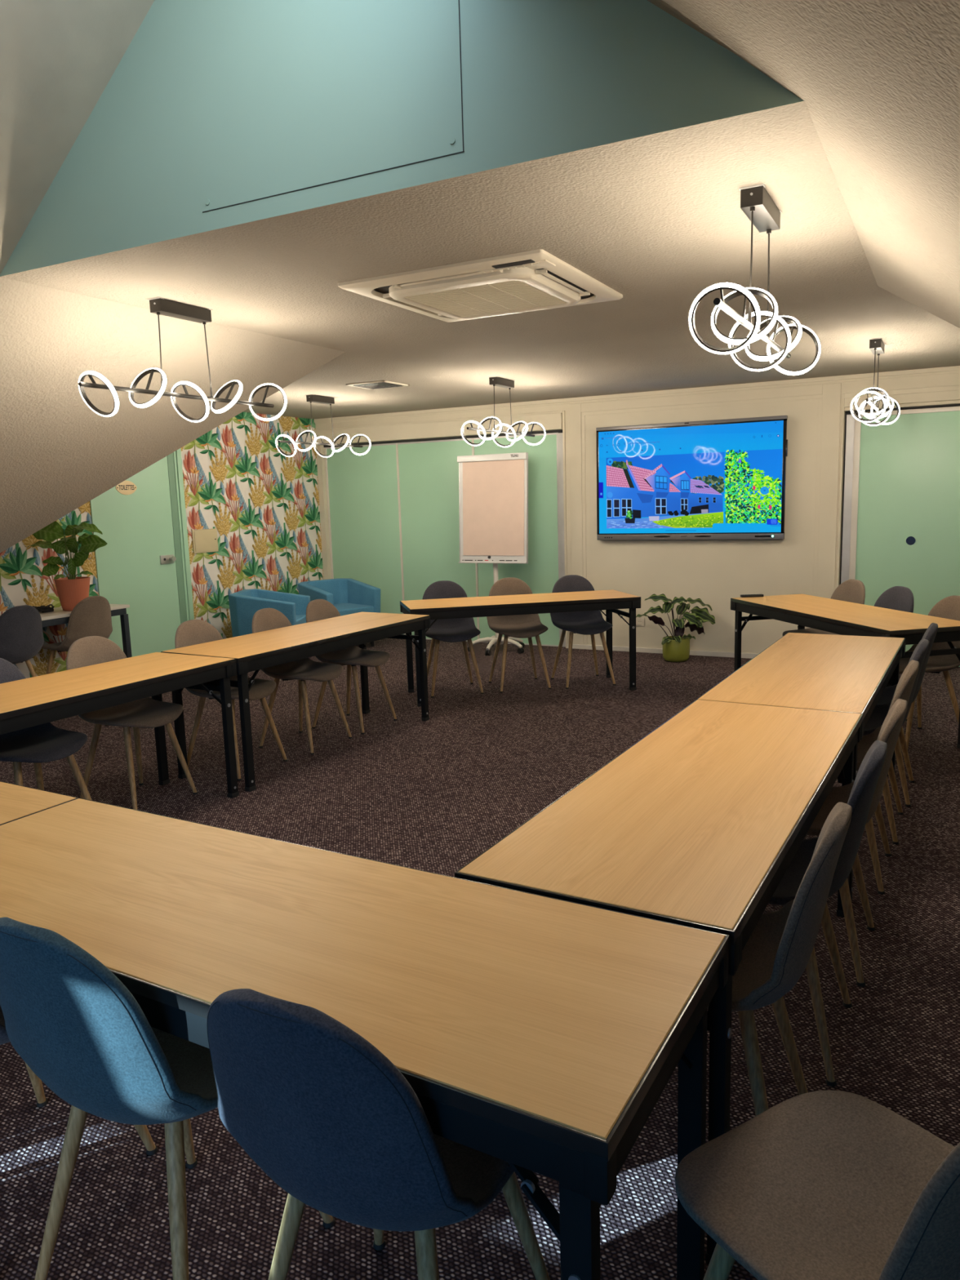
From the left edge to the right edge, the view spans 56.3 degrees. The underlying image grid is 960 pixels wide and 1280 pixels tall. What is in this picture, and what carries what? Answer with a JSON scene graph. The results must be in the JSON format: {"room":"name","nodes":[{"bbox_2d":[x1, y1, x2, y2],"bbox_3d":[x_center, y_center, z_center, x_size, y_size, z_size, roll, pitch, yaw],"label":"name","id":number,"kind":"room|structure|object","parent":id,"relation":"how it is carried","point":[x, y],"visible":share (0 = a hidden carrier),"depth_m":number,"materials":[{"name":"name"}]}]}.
{"room":"conference room","nodes":[
{"label":"conference room","id":0,"kind":"room"},
{"bbox_2d":[0,412,323,678],"bbox_3d":[-3.063,-0.872,7.996,0.008,2.460,5.330,3,10,27],"label":"wall","id":1,"kind":"structure","parent":0,"point":[262,503],"depth_m":9.07,"materials":[{"name":"paper"}]},
{"bbox_2d":[89,448,194,657],"bbox_3d":[-3.009,-0.734,8.074,0.105,2.160,1.035,3,10,27],"label":"door","id":2,"kind":"structure","parent":1,"relation":"in","point":[144,564],"depth_m":8.12,"materials":[{"name":"green paint"}]},
{"bbox_2d":[115,480,137,494],"bbox_3d":[-3.095,-1.333,7.861,0.007,0.124,0.227,3,10,27],"label":"door sign","id":3,"kind":"object","parent":2,"relation":"attached to","point":[126,487],"visible":0.99,"depth_m":7.86,"materials":[{"name":"beige ceramic"}]},
{"bbox_2d":[191,528,218,553],"bbox_3d":[-2.667,-0.964,8.726,0.020,0.225,0.325,3,10,27],"label":"cover","id":4,"kind":"object","parent":1,"relation":"attached to","point":[204,540],"visible":1,"depth_m":8.71,"materials":[{"name":"white plastic"}]},
{"bbox_2d":[315,444,331,579],"bbox_3d":[-1.773,-1.139,10.369,0.078,2.170,0.110,3,10,27],"label":"trim","id":5,"kind":"structure","parent":1,"relation":"attached to","point":[326,555],"depth_m":10.27,"materials":[{"name":"beige paint"}]},
{"bbox_2d":[0,277,345,552],"bbox_3d":[-2.949,-0.714,3.616,1.770,1.407,5.800,3,10,27],"label":"ceiling","id":6,"kind":"structure","parent":0,"point":[58,455],"depth_m":4.69,"materials":[{"name":"paint"}]},
{"bbox_2d":[0,0,734,274],"bbox_3d":[-1.361,-1.702,1.264,3.120,1.264,3.464,3,10,27],"label":"ceiling","id":7,"kind":"structure","parent":0,"point":[58,58],"depth_m":3.07,"materials":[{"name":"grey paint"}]},
{"bbox_2d":[0,0,804,276],"bbox_3d":[-0.589,-2.079,2.772,3.460,1.416,0.004,3,10,27],"label":"wall","id":8,"kind":"structure","parent":0,"point":[215,114],"depth_m":2.75,"materials":[{"name":"teal paint"}]},
{"bbox_2d":[0,638,959,1279],"bbox_3d":[0.078,0.890,4.357,9.300,0.060,9.610,3,10,27],"label":"floor","id":9,"kind":"structure","parent":0,"point":[433,795],"depth_m":3.18,"materials":[{"name":"carpet"}]},
{"bbox_2d":[0,604,44,677],"bbox_3d":[-3.481,0.170,6.595,0.526,0.867,0.444,3,10,27],"label":"shell chair","id":10,"kind":"object","parent":9,"relation":"on","point":[21,633],"visible":0.84,"depth_m":6.45,"materials":[{"name":"plastic"}]},
{"bbox_2d":[0,781,79,825],"bbox_3d":[-2.039,0.802,2.747,1.800,0.740,0.600,3,10,29],"label":"folding table","id":11,"kind":"object","parent":9,"relation":"on","point":[17,802],"visible":0.13,"depth_m":2.49,"materials":[{"name":"wood"}]},
{"bbox_2d":[0,657,92,800],"bbox_3d":[-2.109,0.519,4.141,0.526,0.867,0.444,3,10,27],"label":"shell chair","id":12,"kind":"object","parent":9,"relation":"on","point":[46,742],"visible":0.65,"depth_m":4.18,"materials":[{"name":"fabric"}]},
{"bbox_2d":[0,604,132,657],"bbox_3d":[-3.439,0.187,6.851,0.490,0.750,1.560,3,10,27],"label":"side table","id":13,"kind":"object","parent":9,"relation":"on","point":[59,616],"visible":0.39,"depth_m":7.26,"materials":[{"name":"black metal"}]},
{"bbox_2d":[32,604,54,613],"bbox_3d":[-3.419,-0.235,6.931,0.161,0.055,0.289,3,10,27],"label":"cable bundle","id":14,"kind":"object","parent":13,"relation":"on","point":[42,609],"visible":0.52,"depth_m":6.94,"materials":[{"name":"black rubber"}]},
{"bbox_2d":[27,520,106,611],"bbox_3d":[-3.216,-0.589,7.077,0.660,0.699,0.345,-1,9,2],"label":"potted plant","id":15,"kind":"object","parent":13,"relation":"on","point":[71,590],"visible":0.99,"depth_m":6.98,"materials":[{"name":"plant"}]},
{"bbox_2d":[53,576,90,611],"bbox_3d":[-3.202,-0.362,7.076,0.265,0.250,0.265,3,10,27],"label":"pot","id":16,"kind":"object","parent":15,"relation":"attached to","point":[71,590],"depth_m":6.99,"materials":[{"name":"ceramic"}]},
{"bbox_2d":[41,595,112,674],"bbox_3d":[-3.193,0.075,7.136,0.526,0.867,0.444,3,10,27],"label":"shell chair","id":17,"kind":"object","parent":9,"relation":"on","point":[91,616],"visible":0.71,"depth_m":6.96,"materials":[{"name":"brown plastic"}]},
{"bbox_2d":[0,1005,157,1155],"bbox_3d":[-1.089,0.831,1.982,0.444,0.867,0.526,3,10,27],"label":"shell chair","id":18,"kind":"object","parent":9,"relation":"on","point":[143,1131],"visible":0.09,"depth_m":2.15,"materials":[{"name":"wood"}]},
{"bbox_2d":[0,652,239,798],"bbox_3d":[-1.964,0.582,4.121,0.600,0.740,1.800,3,10,29],"label":"folding table","id":19,"kind":"object","parent":9,"relation":"on","point":[29,702],"visible":0.98,"depth_m":4.29,"materials":[{"name":"wood"}]},
{"bbox_2d":[66,635,197,809],"bbox_3d":[-1.848,0.421,4.707,0.526,0.867,0.444,3,10,27],"label":"shell chair","id":20,"kind":"object","parent":9,"relation":"on","point":[145,713],"visible":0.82,"depth_m":4.69,"materials":[{"name":"beige fabric"}]},
{"bbox_2d":[0,916,335,1279],"bbox_3d":[-0.623,0.854,1.751,0.444,0.867,0.526,3,10,27],"label":"shell chair","id":21,"kind":"object","parent":9,"relation":"on","point":[68,1017],"visible":0.7,"depth_m":1.51,"materials":[{"name":"fabric"}]},
{"bbox_2d":[174,619,288,781],"bbox_3d":[-1.484,0.321,5.276,0.526,0.867,0.444,3,10,27],"label":"shell chair","id":22,"kind":"object","parent":9,"relation":"on","point":[192,632],"visible":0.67,"depth_m":5.24,"materials":[{"name":"brown plastic"}]},
{"bbox_2d":[228,588,310,637],"bbox_3d":[-2.018,-0.120,8.678,0.639,0.707,0.679,-1,9,3],"label":"armchair","id":23,"kind":"object","parent":9,"relation":"on","point":[243,604],"visible":0.41,"depth_m":8.35,"materials":[{"name":"blue fabric"}]},
{"bbox_2d":[295,614,306,624],"bbox_3d":[-1.980,-0.154,8.671,0.535,0.110,0.505,-1,9,3],"label":"seat cushion","id":24,"kind":"object","parent":23,"relation":"on","point":[300,619],"depth_m":8.67,"materials":[{"name":"blue fabric"}]},
{"bbox_2d":[160,611,430,791],"bbox_3d":[-1.050,0.310,5.665,0.600,0.740,1.800,4,10,31],"label":"folding table","id":25,"kind":"object","parent":9,"relation":"on","point":[256,651],"visible":0.81,"depth_m":5.30,"materials":[{"name":"wood"}]},
{"bbox_2d":[251,608,352,755],"bbox_3d":[-1.162,0.235,5.754,0.526,0.867,0.444,3,10,27],"label":"shell chair","id":26,"kind":"object","parent":9,"relation":"on","point":[301,670],"visible":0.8,"depth_m":5.74,"materials":[{"name":"beige fabric"}]},
{"bbox_2d":[297,577,380,646],"bbox_3d":[-1.502,-0.270,9.523,0.679,0.707,0.639,-10,12,-41],"label":"armchair","id":27,"kind":"object","parent":9,"relation":"on","point":[348,596],"visible":0.3,"depth_m":9.55,"materials":[{"name":"blue fabric"}]},
{"bbox_2d":[333,603,373,615],"bbox_3d":[-1.476,-0.299,9.489,0.505,0.110,0.535,-10,12,-41],"label":"seat cushion","id":28,"kind":"object","parent":27,"relation":"on","point":[344,609],"depth_m":9.39,"materials":[{"name":"blue fabric"}]},
{"bbox_2d":[306,599,397,734],"bbox_3d":[-0.908,0.157,6.201,0.526,0.867,0.444,3,10,27],"label":"shell chair","id":29,"kind":"object","parent":9,"relation":"on","point":[317,609],"visible":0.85,"depth_m":6.19,"materials":[{"name":"brown plastic"}]},
{"bbox_2d":[0,798,728,1279],"bbox_3d":[-0.469,0.896,1.866,1.800,0.740,0.600,3,10,29],"label":"folding table","id":30,"kind":"object","parent":9,"relation":"on","point":[543,1035],"visible":0.96,"depth_m":1.57,"materials":[{"name":"brown wood"}]},
{"bbox_2d":[206,988,550,1279],"bbox_3d":[-0.154,0.879,1.506,0.444,0.867,0.526,3,10,27],"label":"shell chair","id":31,"kind":"object","parent":9,"relation":"on","point":[317,1106],"visible":0.73,"depth_m":1.26,"materials":[{"name":"fabric"}]},
{"bbox_2d":[422,580,484,697],"bbox_3d":[-0.239,-0.025,7.227,0.444,0.867,0.526,-4,9,-12],"label":"shell chair","id":32,"kind":"object","parent":9,"relation":"on","point":[458,629],"visible":0.79,"depth_m":7.33,"materials":[{"name":"plastic"}]},
{"bbox_2d":[457,452,528,655],"bbox_3d":[0.128,-0.851,8.919,0.651,1.946,0.616,-3,9,-10],"label":"flipchart","id":33,"kind":"object","parent":9,"relation":"on","point":[493,488],"visible":0.95,"depth_m":8.80,"materials":[{"name":"metal"}]},
{"bbox_2d":[486,577,551,693],"bbox_3d":[0.304,-0.058,7.334,0.444,0.867,0.526,-4,9,-12],"label":"shell chair","id":34,"kind":"object","parent":9,"relation":"on","point":[530,625],"visible":0.84,"depth_m":7.43,"materials":[{"name":"brown plastic"}]},
{"bbox_2d":[400,589,640,706],"bbox_3d":[0.314,0.042,7.109,1.800,0.740,0.600,-4,9,-12],"label":"folding table","id":35,"kind":"object","parent":9,"relation":"on","point":[611,601],"visible":0.81,"depth_m":6.91,"materials":[{"name":"wood"}]},
{"bbox_2d":[550,574,616,688],"bbox_3d":[0.833,-0.085,7.404,0.444,0.867,0.526,-4,9,-12],"label":"shell chair","id":36,"kind":"object","parent":9,"relation":"on","point":[591,623],"visible":0.86,"depth_m":7.50,"materials":[{"name":"fabric"}]},
{"bbox_2d":[454,699,862,1264],"bbox_3d":[0.661,0.745,2.611,0.600,0.740,1.800,3,10,30],"label":"folding table","id":37,"kind":"object","parent":9,"relation":"on","point":[698,823],"visible":0.6,"depth_m":2.16,"materials":[{"name":"wood"}]},
{"bbox_2d":[635,593,715,662],"bbox_3d":[1.771,-0.115,8.205,0.722,0.620,0.320,-4,9,-12],"label":"potted calathea","id":38,"kind":"object","parent":9,"relation":"on","point":[676,648],"visible":0.98,"depth_m":8.17,"materials":[{"name":"plant"}]},
{"bbox_2d":[662,635,689,662],"bbox_3d":[1.803,0.084,8.255,0.246,0.210,0.246,3,10,27],"label":"pot","id":39,"kind":"object","parent":38,"relation":"on","point":[675,648],"depth_m":8.15,"materials":[{"name":"ceramic"}]},
{"bbox_2d":[707,802,852,1115],"bbox_3d":[0.554,0.770,2.062,0.526,0.867,0.444,3,10,27],"label":"shell chair","id":40,"kind":"object","parent":9,"relation":"on","point":[778,951],"visible":0.55,"depth_m":1.88,"materials":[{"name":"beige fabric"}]},
{"bbox_2d":[696,632,905,901],"bbox_3d":[1.549,0.474,4.157,0.600,0.740,1.800,3,10,29],"label":"folding table","id":41,"kind":"object","parent":9,"relation":"on","point":[846,673],"visible":0.48,"depth_m":3.87,"materials":[{"name":"wood"}]},
{"bbox_2d":[675,1090,959,1279],"bbox_3d":[0.574,0.887,1.321,0.444,0.867,0.526,-7,10,-31],"label":"shell chair","id":42,"kind":"object","parent":9,"relation":"on","point":[818,1184],"visible":1,"depth_m":1.36,"materials":[{"name":"beige fabric"}]},
{"bbox_2d":[782,579,865,635],"bbox_3d":[2.502,0.003,6.543,0.526,0.867,0.444,-4,9,-12],"label":"shell chair","id":43,"kind":"object","parent":9,"relation":"on","point":[851,590],"visible":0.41,"depth_m":6.58,"materials":[{"name":"plastic"}]},
{"bbox_2d":[768,740,887,1086],"bbox_3d":[0.840,0.689,2.526,0.526,0.867,0.444,3,10,27],"label":"shell chair","id":44,"kind":"object","parent":9,"relation":"on","point":[862,793],"visible":0.4,"depth_m":2.34,"materials":[{"name":"fabric"}]},
{"bbox_2d":[730,594,959,748],"bbox_3d":[2.372,0.164,5.957,0.600,0.740,1.800,-4,9,-12],"label":"folding table","id":45,"kind":"object","parent":9,"relation":"on","point":[828,615],"visible":0.66,"depth_m":5.65,"materials":[{"name":"wood"}]},
{"bbox_2d":[740,594,764,597],"bbox_3d":[2.035,-0.332,6.719,0.165,0.018,0.042,-2,9,-2],"label":"remote control","id":46,"kind":"object","parent":45,"relation":"on","point":[741,595],"visible":1,"depth_m":6.70,"materials":[{"name":"black plastic"}]},
{"bbox_2d":[806,698,907,986],"bbox_3d":[1.112,0.608,2.986,0.526,0.867,0.444,3,10,27],"label":"shell chair","id":47,"kind":"object","parent":9,"relation":"on","point":[890,731],"visible":0.36,"depth_m":2.81,"materials":[{"name":"beige fabric"}]},
{"bbox_2d":[857,660,919,894],"bbox_3d":[1.454,0.499,3.610,0.526,0.867,0.444,3,10,27],"label":"shell chair","id":48,"kind":"object","parent":9,"relation":"on","point":[903,691],"visible":0.34,"depth_m":3.44,"materials":[{"name":"beige fabric"}]},
{"bbox_2d":[873,586,914,720],"bbox_3d":[2.591,0.085,6.012,0.526,0.867,0.444,-4,9,-12],"label":"shell chair","id":49,"kind":"object","parent":9,"relation":"on","point":[895,597],"visible":0.27,"depth_m":6.00,"materials":[{"name":"fabric"}]},
{"bbox_2d":[862,639,928,844],"bbox_3d":[1.727,0.416,4.081,0.526,0.867,0.444,3,10,27],"label":"shell chair","id":50,"kind":"object","parent":9,"relation":"on","point":[878,715],"visible":0.36,"depth_m":3.91,"materials":[{"name":"fabric"}]},
{"bbox_2d":[874,622,937,807],"bbox_3d":[1.996,0.337,4.531,0.526,0.867,0.444,3,10,27],"label":"shell chair","id":51,"kind":"object","parent":9,"relation":"on","point":[886,696],"visible":0.33,"depth_m":4.36,"materials":[{"name":"plastic"}]},
{"bbox_2d":[898,595,959,751],"bbox_3d":[2.659,0.177,5.417,0.526,0.867,0.444,-4,9,-12],"label":"shell chair","id":52,"kind":"object","parent":9,"relation":"on","point":[948,607],"visible":0.43,"depth_m":5.39,"materials":[{"name":"beige fabric"}]},
{"bbox_2d":[0,101,959,418],"bbox_3d":[0.797,-1.828,5.457,9.100,0.001,5.896,3,10,27],"label":"ceiling","id":53,"kind":"structure","parent":0,"point":[658,220],"depth_m":3.75,"materials":[{"name":"paint"}]},
{"bbox_2d":[78,297,286,422],"bbox_3d":[-1.373,-1.294,4.214,0.223,0.539,1.200,3,10,27],"label":"pendant","id":54,"kind":"object","parent":53,"relation":"hanging from","point":[158,305],"visible":1,"depth_m":4.16,"materials":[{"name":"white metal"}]},
{"bbox_2d":[275,394,370,457],"bbox_3d":[-1.394,-1.891,7.981,0.223,0.539,1.200,3,10,27],"label":"pendant","id":55,"kind":"object","parent":53,"relation":"hanging from","point":[309,397],"visible":1,"depth_m":7.94,"materials":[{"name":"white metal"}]},
{"bbox_2d":[346,380,409,389],"bbox_3d":[-0.825,-2.059,7.260,0.370,0.014,0.370,3,10,27],"label":"ceiling vent","id":56,"kind":"object","parent":53,"relation":"in","point":[380,384],"visible":1,"depth_m":7.21,"materials":[{"name":"plastic"}]},
{"bbox_2d":[337,248,622,322],"bbox_3d":[0.033,-1.558,4.058,0.960,0.050,0.960,3,10,27],"label":"air conditioner","id":57,"kind":"object","parent":53,"relation":"attached to","point":[535,280],"visible":1,"depth_m":3.86,"materials":[{"name":"plastic"}]},
{"bbox_2d":[404,280,566,316],"bbox_3d":[0.034,-1.537,4.061,0.568,0.004,0.568,3,10,27],"label":"grille","id":58,"kind":"object","parent":57,"relation":"attached to","point":[500,297],"depth_m":4.04,"materials":[{"name":"white plastic"}]},
{"bbox_2d":[461,376,545,447],"bbox_3d":[0.192,-1.810,7.176,0.223,0.539,1.200,3,10,27],"label":"pendant","id":59,"kind":"object","parent":53,"relation":"hanging from","point":[498,381],"visible":1,"depth_m":7.11,"materials":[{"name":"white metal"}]},
{"bbox_2d":[688,183,820,375],"bbox_3d":[0.933,-1.162,2.956,0.223,0.539,1.200,3,10,27],"label":"pendant","id":60,"kind":"object","parent":53,"relation":"hanging from","point":[756,202],"visible":1,"depth_m":2.81,"materials":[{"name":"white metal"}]},
{"bbox_2d":[850,337,900,426],"bbox_3d":[2.610,-1.677,5.894,0.223,0.539,1.200,3,10,27],"label":"pendant","id":61,"kind":"object","parent":53,"relation":"hanging from","point":[877,346],"visible":1,"depth_m":5.74,"materials":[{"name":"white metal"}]},
{"bbox_2d":[315,372,959,653],"bbox_3d":[2.221,-1.069,8.268,9.100,2.460,0.100,3,10,27],"label":"wall","id":62,"kind":"structure","parent":0,"point":[713,571],"depth_m":8.32,"materials":[{"name":"beige paint"}]},
{"bbox_2d":[312,410,568,648],"bbox_3d":[-0.496,-1.144,9.610,3.040,2.345,0.050,3,10,27],"label":"trim","id":63,"kind":"structure","parent":62,"relation":"attached to","point":[549,420],"depth_m":9.31,"materials":[{"name":"beige paint"}]},
{"bbox_2d":[323,429,565,647],"bbox_3d":[-0.420,-1.081,9.696,3.040,2.190,0.090,3,10,27],"label":"door","id":64,"kind":"structure","parent":62,"relation":"in","point":[393,522],"depth_m":9.72,"materials":[{"name":"green paint"}]},
{"bbox_2d":[314,365,959,423],"bbox_3d":[2.158,-2.248,8.026,9.100,0.052,0.022,3,10,27],"label":"trim","id":65,"kind":"structure","parent":62,"relation":"attached to","point":[956,369],"depth_m":8.26,"materials":[{"name":"beige paint"}]},
{"bbox_2d":[635,617,644,626],"bbox_3d":[1.553,-0.178,8.712,0.085,0.085,0.014,3,10,27],"label":"wall socket","id":66,"kind":"object","parent":62,"relation":"attached to","point":[639,620],"visible":0.94,"depth_m":8.71,"materials":[{"name":"plastic"}]},
{"bbox_2d":[567,644,758,658],"bbox_3d":[2.009,0.121,8.518,2.525,0.045,0.022,3,10,27],"label":"baseboard","id":67,"kind":"structure","parent":62,"relation":"attached to","point":[750,655],"depth_m":8.66,"materials":[{"name":"white paint"}]},
{"bbox_2d":[595,415,787,540],"bbox_3d":[1.913,-1.460,8.258,1.750,1.064,0.088,3,10,27],"label":"wall screen","id":68,"kind":"object","parent":62,"relation":"attached to","point":[716,479],"visible":1,"depth_m":8.20,"materials":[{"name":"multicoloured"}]},
{"bbox_2d":[568,382,841,644],"bbox_3d":[1.992,-1.042,8.329,2.460,2.400,0.014,3,10,27],"label":"trim","id":69,"kind":"structure","parent":62,"relation":"attached to","point":[828,395],"depth_m":7.88,"materials":[{"name":"beige paint"}]},
{"bbox_2d":[835,385,959,588],"bbox_3d":[4.653,-0.852,6.929,3.535,2.310,0.050,3,10,27],"label":"trim","id":70,"kind":"structure","parent":62,"relation":"attached to","point":[950,393],"depth_m":7.35,"materials":[{"name":"beige paint"}]},
{"bbox_2d":[840,403,959,667],"bbox_3d":[4.688,-0.822,7.036,3.570,2.215,0.080,3,10,27],"label":"door","id":71,"kind":"structure","parent":62,"relation":"in","point":[900,514],"depth_m":7.56,"materials":[{"name":"green paint"}]},
{"bbox_2d":[657,0,959,328],"bbox_3d":[1.048,-0.743,1.491,2.390,1.900,5.800,3,10,27],"label":"ceiling","id":72,"kind":"structure","parent":0,"point":[877,82],"depth_m":1.97,"materials":[{"name":"paint"}]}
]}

